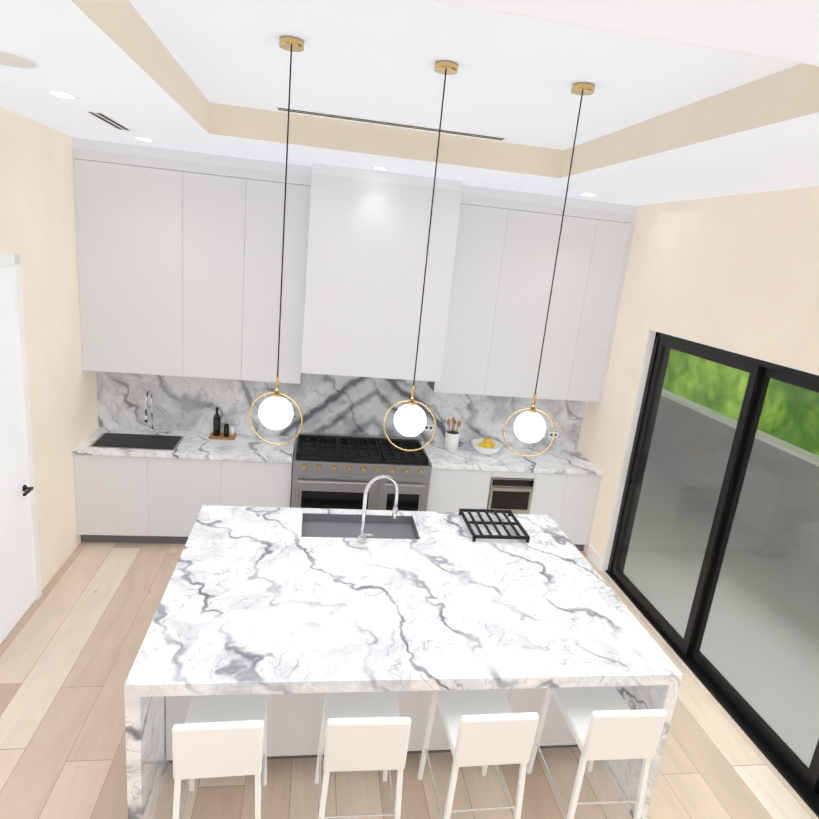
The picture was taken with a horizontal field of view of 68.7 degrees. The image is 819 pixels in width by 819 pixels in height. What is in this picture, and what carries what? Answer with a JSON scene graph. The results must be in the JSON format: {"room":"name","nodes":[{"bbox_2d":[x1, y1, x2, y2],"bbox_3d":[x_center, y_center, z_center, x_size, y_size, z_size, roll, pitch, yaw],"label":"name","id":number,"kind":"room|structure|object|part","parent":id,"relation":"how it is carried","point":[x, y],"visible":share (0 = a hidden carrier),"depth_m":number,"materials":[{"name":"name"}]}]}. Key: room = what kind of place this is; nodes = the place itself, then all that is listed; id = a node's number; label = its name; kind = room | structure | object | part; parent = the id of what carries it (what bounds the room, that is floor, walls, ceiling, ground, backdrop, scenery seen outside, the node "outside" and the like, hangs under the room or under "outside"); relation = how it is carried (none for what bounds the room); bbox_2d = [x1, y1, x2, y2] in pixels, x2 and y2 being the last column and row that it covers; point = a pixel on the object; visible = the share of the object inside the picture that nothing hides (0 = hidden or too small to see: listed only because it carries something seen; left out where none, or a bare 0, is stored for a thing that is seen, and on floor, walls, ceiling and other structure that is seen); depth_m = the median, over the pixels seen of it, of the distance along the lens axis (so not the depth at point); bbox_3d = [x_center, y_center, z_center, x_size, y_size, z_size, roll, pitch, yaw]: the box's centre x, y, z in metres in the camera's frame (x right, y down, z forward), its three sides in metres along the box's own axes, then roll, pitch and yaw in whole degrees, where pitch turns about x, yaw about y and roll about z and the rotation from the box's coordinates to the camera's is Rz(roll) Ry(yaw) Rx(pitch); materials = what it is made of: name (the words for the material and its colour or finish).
{"room":"kitchen","nodes":[
{"label":"kitchen","id":0,"kind":"room"},
{"bbox_2d":[0,107,97,589],"bbox_3d":[-3.032,-0.273,3.578,0.970,3.645,3.580,3,15,-10],"label":"wall","id":1,"kind":"structure","parent":0,"point":[38,231],"depth_m":4.46,"materials":[{"name":"paint"}]},
{"bbox_2d":[0,253,41,643],"bbox_3d":[-2.572,0.315,3.772,0.066,2.504,0.917,3,15,-10],"label":"door","id":2,"kind":"structure","parent":1,"relation":"attached to","point":[20,582],"depth_m":4.00,"materials":[{"name":"white wood"}]},
{"bbox_2d":[101,427,567,449],"bbox_3d":[-0.915,-0.646,5.779,6.026,3.645,0.200,3,15,-10],"label":"wall","id":3,"kind":"structure","parent":0,"point":[295,438],"depth_m":5.86,"materials":[{"name":"paint"}]},
{"bbox_2d":[73,145,183,376],"bbox_3d":[-2.325,-1.202,5.105,0.816,1.765,0.325,3,15,-10],"label":"upper cabinet","id":4,"kind":"object","parent":3,"relation":"attached to","point":[179,260],"depth_m":4.93,"materials":[{"name":"white paint"}]},
{"bbox_2d":[184,161,247,380],"bbox_3d":[-1.679,-1.166,5.214,0.495,1.765,0.325,3,15,-10],"label":"upper cabinet","id":5,"kind":"object","parent":3,"relation":"attached to","point":[215,196],"depth_m":5.04,"materials":[{"name":"white paint"}]},
{"bbox_2d":[244,169,307,384],"bbox_3d":[-1.179,-1.137,5.298,0.522,1.765,0.325,3,15,-10],"label":"upper cabinet","id":6,"kind":"object","parent":3,"relation":"attached to","point":[266,187],"depth_m":5.13,"materials":[{"name":"white paint"}]},
{"bbox_2d":[96,356,587,449],"bbox_3d":[-0.521,-0.090,5.878,4.748,0.799,0.019,3,15,-10],"label":"backsplash","id":7,"kind":"structure","parent":3,"relation":"attached to","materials":[{"name":"stone"}]},
{"bbox_2d":[300,163,463,384],"bbox_3d":[-0.286,-1.168,5.294,1.225,1.691,0.575,3,15,-10],"label":"upper cabinet","id":8,"kind":"object","parent":3,"relation":"attached to","point":[365,250],"depth_m":5.01,"materials":[{"name":"white paint"}]},
{"bbox_2d":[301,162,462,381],"bbox_3d":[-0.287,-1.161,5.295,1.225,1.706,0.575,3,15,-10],"label":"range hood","id":9,"kind":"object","parent":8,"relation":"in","point":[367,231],"depth_m":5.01,"materials":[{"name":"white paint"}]},
{"bbox_2d":[428,193,511,396],"bbox_3d":[0.531,-1.041,5.585,0.488,1.765,0.325,3,15,-10],"label":"upper cabinet","id":10,"kind":"object","parent":3,"relation":"attached to","point":[484,220],"depth_m":5.43,"materials":[{"name":"white paint"}]},
{"bbox_2d":[488,197,567,400],"bbox_3d":[1.020,-1.013,5.667,0.507,1.765,0.325,3,15,-10],"label":"upper cabinet","id":11,"kind":"object","parent":3,"relation":"attached to","point":[530,252],"depth_m":5.50,"materials":[{"name":"white paint"}]},
{"bbox_2d":[536,205,599,400],"bbox_3d":[1.432,-0.989,5.737,0.330,1.765,0.325,3,15,-10],"label":"upper cabinet","id":12,"kind":"object","parent":3,"relation":"attached to","point":[581,225],"depth_m":5.57,"materials":[{"name":"white paint"}]},
{"bbox_2d":[0,542,818,818],"bbox_3d":[-4.349,2.080,1.602,13.866,0.120,8.630,3,15,-10],"label":"floor","id":13,"kind":"structure","parent":0,"point":[71,643],"depth_m":3.39,"materials":[{"name":"brown wood"}]},
{"bbox_2d":[72,453,147,542],"bbox_3d":[-2.610,0.715,5.458,0.586,0.861,0.605,3,15,-10],"label":"base cabinet","id":14,"kind":"object","parent":13,"relation":"on","point":[111,493],"depth_m":5.16,"materials":[{"name":"white paint"}]},
{"bbox_2d":[72,425,295,464],"bbox_3d":[-1.965,0.319,5.431,1.802,0.038,0.631,3,15,-10],"label":"countertop","id":15,"kind":"structure","parent":14,"relation":"on","point":[101,442],"depth_m":5.33,"materials":[{"name":"white stone"}]},
{"bbox_2d":[87,389,184,450],"bbox_3d":[-2.393,0.064,5.310,0.700,0.432,0.492,3,15,-10],"label":"sink","id":16,"kind":"object","parent":15,"relation":"in","point":[120,439],"depth_m":5.34,"materials":[{"name":"black metal"}]},
{"bbox_2d":[148,457,223,543],"bbox_3d":[-2.021,0.749,5.557,0.610,0.861,0.605,3,15,-10],"label":"base cabinet","id":17,"kind":"object","parent":13,"relation":"on","point":[178,490],"depth_m":5.25,"materials":[{"name":"white paint"}]},
{"bbox_2d":[172,694,266,818],"bbox_3d":[-0.856,1.617,2.767,0.402,0.855,0.535,3,15,-10],"label":"stool","id":18,"kind":"object","parent":13,"relation":"on","point":[213,736],"visible":0.85,"depth_m":2.48,"materials":[{"name":"white leather"}]},
{"bbox_2d":[224,449,295,506],"bbox_3d":[-1.422,0.783,5.657,0.606,0.861,0.605,3,15,-10],"label":"base cabinet","id":19,"kind":"object","parent":13,"relation":"on","point":[246,483],"depth_m":5.32,"materials":[{"name":"white paint"}]},
{"bbox_2d":[288,445,379,509],"bbox_3d":[-0.734,0.860,5.746,0.772,0.800,0.667,3,15,-10],"label":"oven range","id":20,"kind":"object","parent":13,"relation":"on","point":[323,476],"depth_m":5.37,"materials":[{"name":"silver metal"}]},
{"bbox_2d":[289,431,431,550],"bbox_3d":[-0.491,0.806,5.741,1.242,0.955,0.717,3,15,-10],"label":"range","id":21,"kind":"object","parent":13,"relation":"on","point":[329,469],"depth_m":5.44,"materials":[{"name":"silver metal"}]},
{"bbox_2d":[314,691,410,818],"bbox_3d":[-0.240,1.651,2.870,0.398,0.855,0.532,3,15,-10],"label":"stool","id":22,"kind":"object","parent":13,"relation":"on","point":[364,731],"visible":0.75,"depth_m":2.58,"materials":[{"name":"white leather"}]},
{"bbox_2d":[124,475,682,818],"bbox_3d":[-0.077,1.200,3.614,2.566,1.373,1.780,3,15,-10],"label":"kitchen island","id":23,"kind":"object","parent":13,"relation":"on","point":[295,615],"visible":0.92,"depth_m":3.17,"materials":[{"name":"stone"}]},
{"bbox_2d":[299,475,420,568],"bbox_3d":[-0.324,0.695,4.056,0.790,0.678,0.434,3,15,-10],"label":"sink","id":24,"kind":"object","parent":23,"relation":"in","point":[323,528],"depth_m":4.17,"materials":[{"name":"silver metal"}]},
{"bbox_2d":[376,449,431,510],"bbox_3d":[-0.122,0.895,5.849,0.470,0.800,0.667,3,15,-10],"label":"oven","id":25,"kind":"object","parent":13,"relation":"on","point":[414,481],"depth_m":5.47,"materials":[{"name":"silver metal"}]},
{"bbox_2d":[420,449,495,512],"bbox_3d":[0.404,0.888,5.957,0.586,0.861,0.619,3,15,-10],"label":"base cabinet","id":26,"kind":"object","parent":13,"relation":"on","point":[453,490],"depth_m":5.62,"materials":[{"name":"white paint"}]},
{"bbox_2d":[420,441,603,472],"bbox_3d":[0.992,0.487,5.928,1.688,0.038,0.631,3,15,-10],"label":"countertop","id":27,"kind":"structure","parent":26,"relation":"on","point":[439,456],"depth_m":5.81,"materials":[{"name":"white stone"}]},
{"bbox_2d":[471,437,503,455],"bbox_3d":[0.766,0.361,5.941,0.320,0.150,0.320,3,15,-10],"label":"fruit bowl","id":28,"kind":"object","parent":27,"relation":"on","point":[481,446],"depth_m":5.93,"materials":[{"name":"white ceramic"}]},
{"bbox_2d":[417,689,538,818],"bbox_3d":[0.318,1.683,2.964,0.398,0.855,0.532,3,15,-10],"label":"stool","id":29,"kind":"object","parent":13,"relation":"on","point":[484,728],"visible":0.85,"depth_m":2.70,"materials":[{"name":"white leather"}]},
{"bbox_2d":[488,469,539,513],"bbox_3d":[0.903,0.916,6.041,0.427,0.861,0.619,3,15,-10],"label":"microwave","id":30,"kind":"object","parent":13,"relation":"on","point":[513,490],"depth_m":5.69,"materials":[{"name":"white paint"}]},
{"bbox_3d":[0.961,0.851,5.716,0.419,0.409,0.050,3,15,-10],"label":"microwave drawer","id":31,"kind":"part","parent":30,"relation":"part of","materials":[{"name":"silver metal"}]},
{"bbox_2d":[532,473,571,526],"bbox_3d":[1.273,0.937,6.103,0.324,0.861,0.619,3,15,-10],"label":"base cabinet","id":32,"kind":"object","parent":13,"relation":"on","point":[551,488],"depth_m":5.78,"materials":[{"name":"white paint"}]},
{"bbox_2d":[560,473,603,550],"bbox_3d":[1.605,0.956,6.159,0.351,0.861,0.619,3,15,-10],"label":"base cabinet","id":33,"kind":"object","parent":13,"relation":"on","point":[583,488],"depth_m":5.86,"materials":[{"name":"white paint"}]},
{"bbox_2d":[526,686,666,818],"bbox_3d":[0.929,1.718,3.067,0.393,0.855,0.529,3,15,-10],"label":"stool","id":34,"kind":"object","parent":13,"relation":"on","point":[605,723],"visible":0.9,"depth_m":2.83,"materials":[{"name":"white leather"}]},
{"bbox_2d":[0,0,818,205],"bbox_3d":[-3.999,-1.354,0.683,13.866,0.305,8.630,3,15,-10],"label":"ceiling","id":35,"kind":"structure","parent":0,"point":[692,99],"depth_m":2.68,"materials":[{"name":"paint"}]},
{"bbox_2d":[0,49,40,68],"bbox_3d":[-1.637,-1.409,2.397,0.280,0.010,0.280,3,15,-10],"label":"ceiling speaker","id":36,"kind":"object","parent":35,"relation":"attached to","point":[11,59],"visible":0.98,"depth_m":2.41,"materials":[{"name":"white plastic"}]},
{"bbox_2d":[44,90,78,98],"bbox_3d":[-1.758,-1.594,3.035,0.120,0.006,0.120,3,15,-10],"label":"recessed light","id":37,"kind":"object","parent":35,"relation":"in","point":[62,94],"depth_m":3.02,"materials":[{"name":"white"}]},
{"bbox_2d":[134,137,154,141],"bbox_3d":[-1.932,-1.967,4.363,0.120,0.006,0.120,3,15,-10],"label":"recessed light","id":38,"kind":"object","parent":35,"relation":"in","point":[138,138],"depth_m":4.34,"materials":[{"name":"white"}]},
{"bbox_2d":[249,36,303,444],"bbox_3d":[-0.561,-0.662,2.646,0.254,1.730,0.160,3,15,-10],"label":"pendant light","id":39,"kind":"object","parent":35,"relation":"hanging from","point":[275,411],"visible":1,"depth_m":2.76,"materials":[{"name":"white glass"}]},
{"bbox_2d":[372,166,388,169],"bbox_3d":[-0.228,-1.871,4.654,0.120,0.006,0.120,3,15,-10],"label":"recessed light","id":40,"kind":"object","parent":35,"relation":"in","point":[380,168],"depth_m":4.62,"materials":[{"name":"white"}]},
{"bbox_2d":[383,60,457,450],"bbox_3d":[0.072,-0.626,2.752,0.254,1.731,0.160,3,15,-10],"label":"pendant light","id":41,"kind":"object","parent":35,"relation":"hanging from","point":[410,419],"visible":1,"depth_m":2.87,"materials":[{"name":"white glass"}]},
{"bbox_2d":[503,82,594,456],"bbox_3d":[0.680,-0.590,2.855,0.254,1.734,0.160,3,15,-10],"label":"pendant light","id":42,"kind":"object","parent":35,"relation":"hanging from","point":[530,426],"visible":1,"depth_m":2.97,"materials":[{"name":"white glass"}]},
{"bbox_2d":[579,193,596,195],"bbox_3d":[1.484,-1.783,4.973,0.120,0.006,0.120,3,15,-10],"label":"recessed light","id":43,"kind":"object","parent":35,"relation":"in","point":[587,194],"depth_m":4.95,"materials":[{"name":"white"}]},
{"bbox_2d":[577,186,818,569],"bbox_3d":[2.578,0.679,2.153,0.200,3.645,8.430,3,15,-10],"label":"wall","id":44,"kind":"structure","parent":0,"point":[737,273],"depth_m":4.38,"materials":[{"name":"paint"}]},
{"bbox_2d":[587,545,602,570],"bbox_3d":[1.805,1.442,5.839,0.016,0.130,0.278,3,15,-10],"label":"baseboard","id":45,"kind":"structure","parent":44,"relation":"attached to","point":[595,557],"depth_m":5.80,"materials":[{"name":"white"}]},
{"bbox_2d":[568,209,635,404],"bbox_3d":[1.772,-0.970,5.794,0.359,1.765,0.325,3,15,-10],"label":"upper cabinet","id":46,"kind":"object","parent":44,"relation":"attached to","point":[613,242],"depth_m":5.63,"materials":[{"name":"white paint"}]},
{"bbox_2d":[601,329,818,817],"bbox_3d":[2.303,0.924,3.708,0.199,2.320,3.640,3,15,-10],"label":"sliding door","id":47,"kind":"structure","parent":44,"relation":"attached to","point":[801,778],"depth_m":4.31,"materials":[{"name":"black metal"}]},
{"label":"outside","id":48,"kind":"structure","parent":0,"visible":0},
{"bbox_2d":[624,349,818,767],"bbox_3d":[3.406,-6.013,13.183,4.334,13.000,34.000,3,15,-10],"label":"glass pane","id":49,"kind":"structure","parent":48,"point":[785,522],"depth_m":6.49,"materials":[{"name":"clear glass"}]}
]}

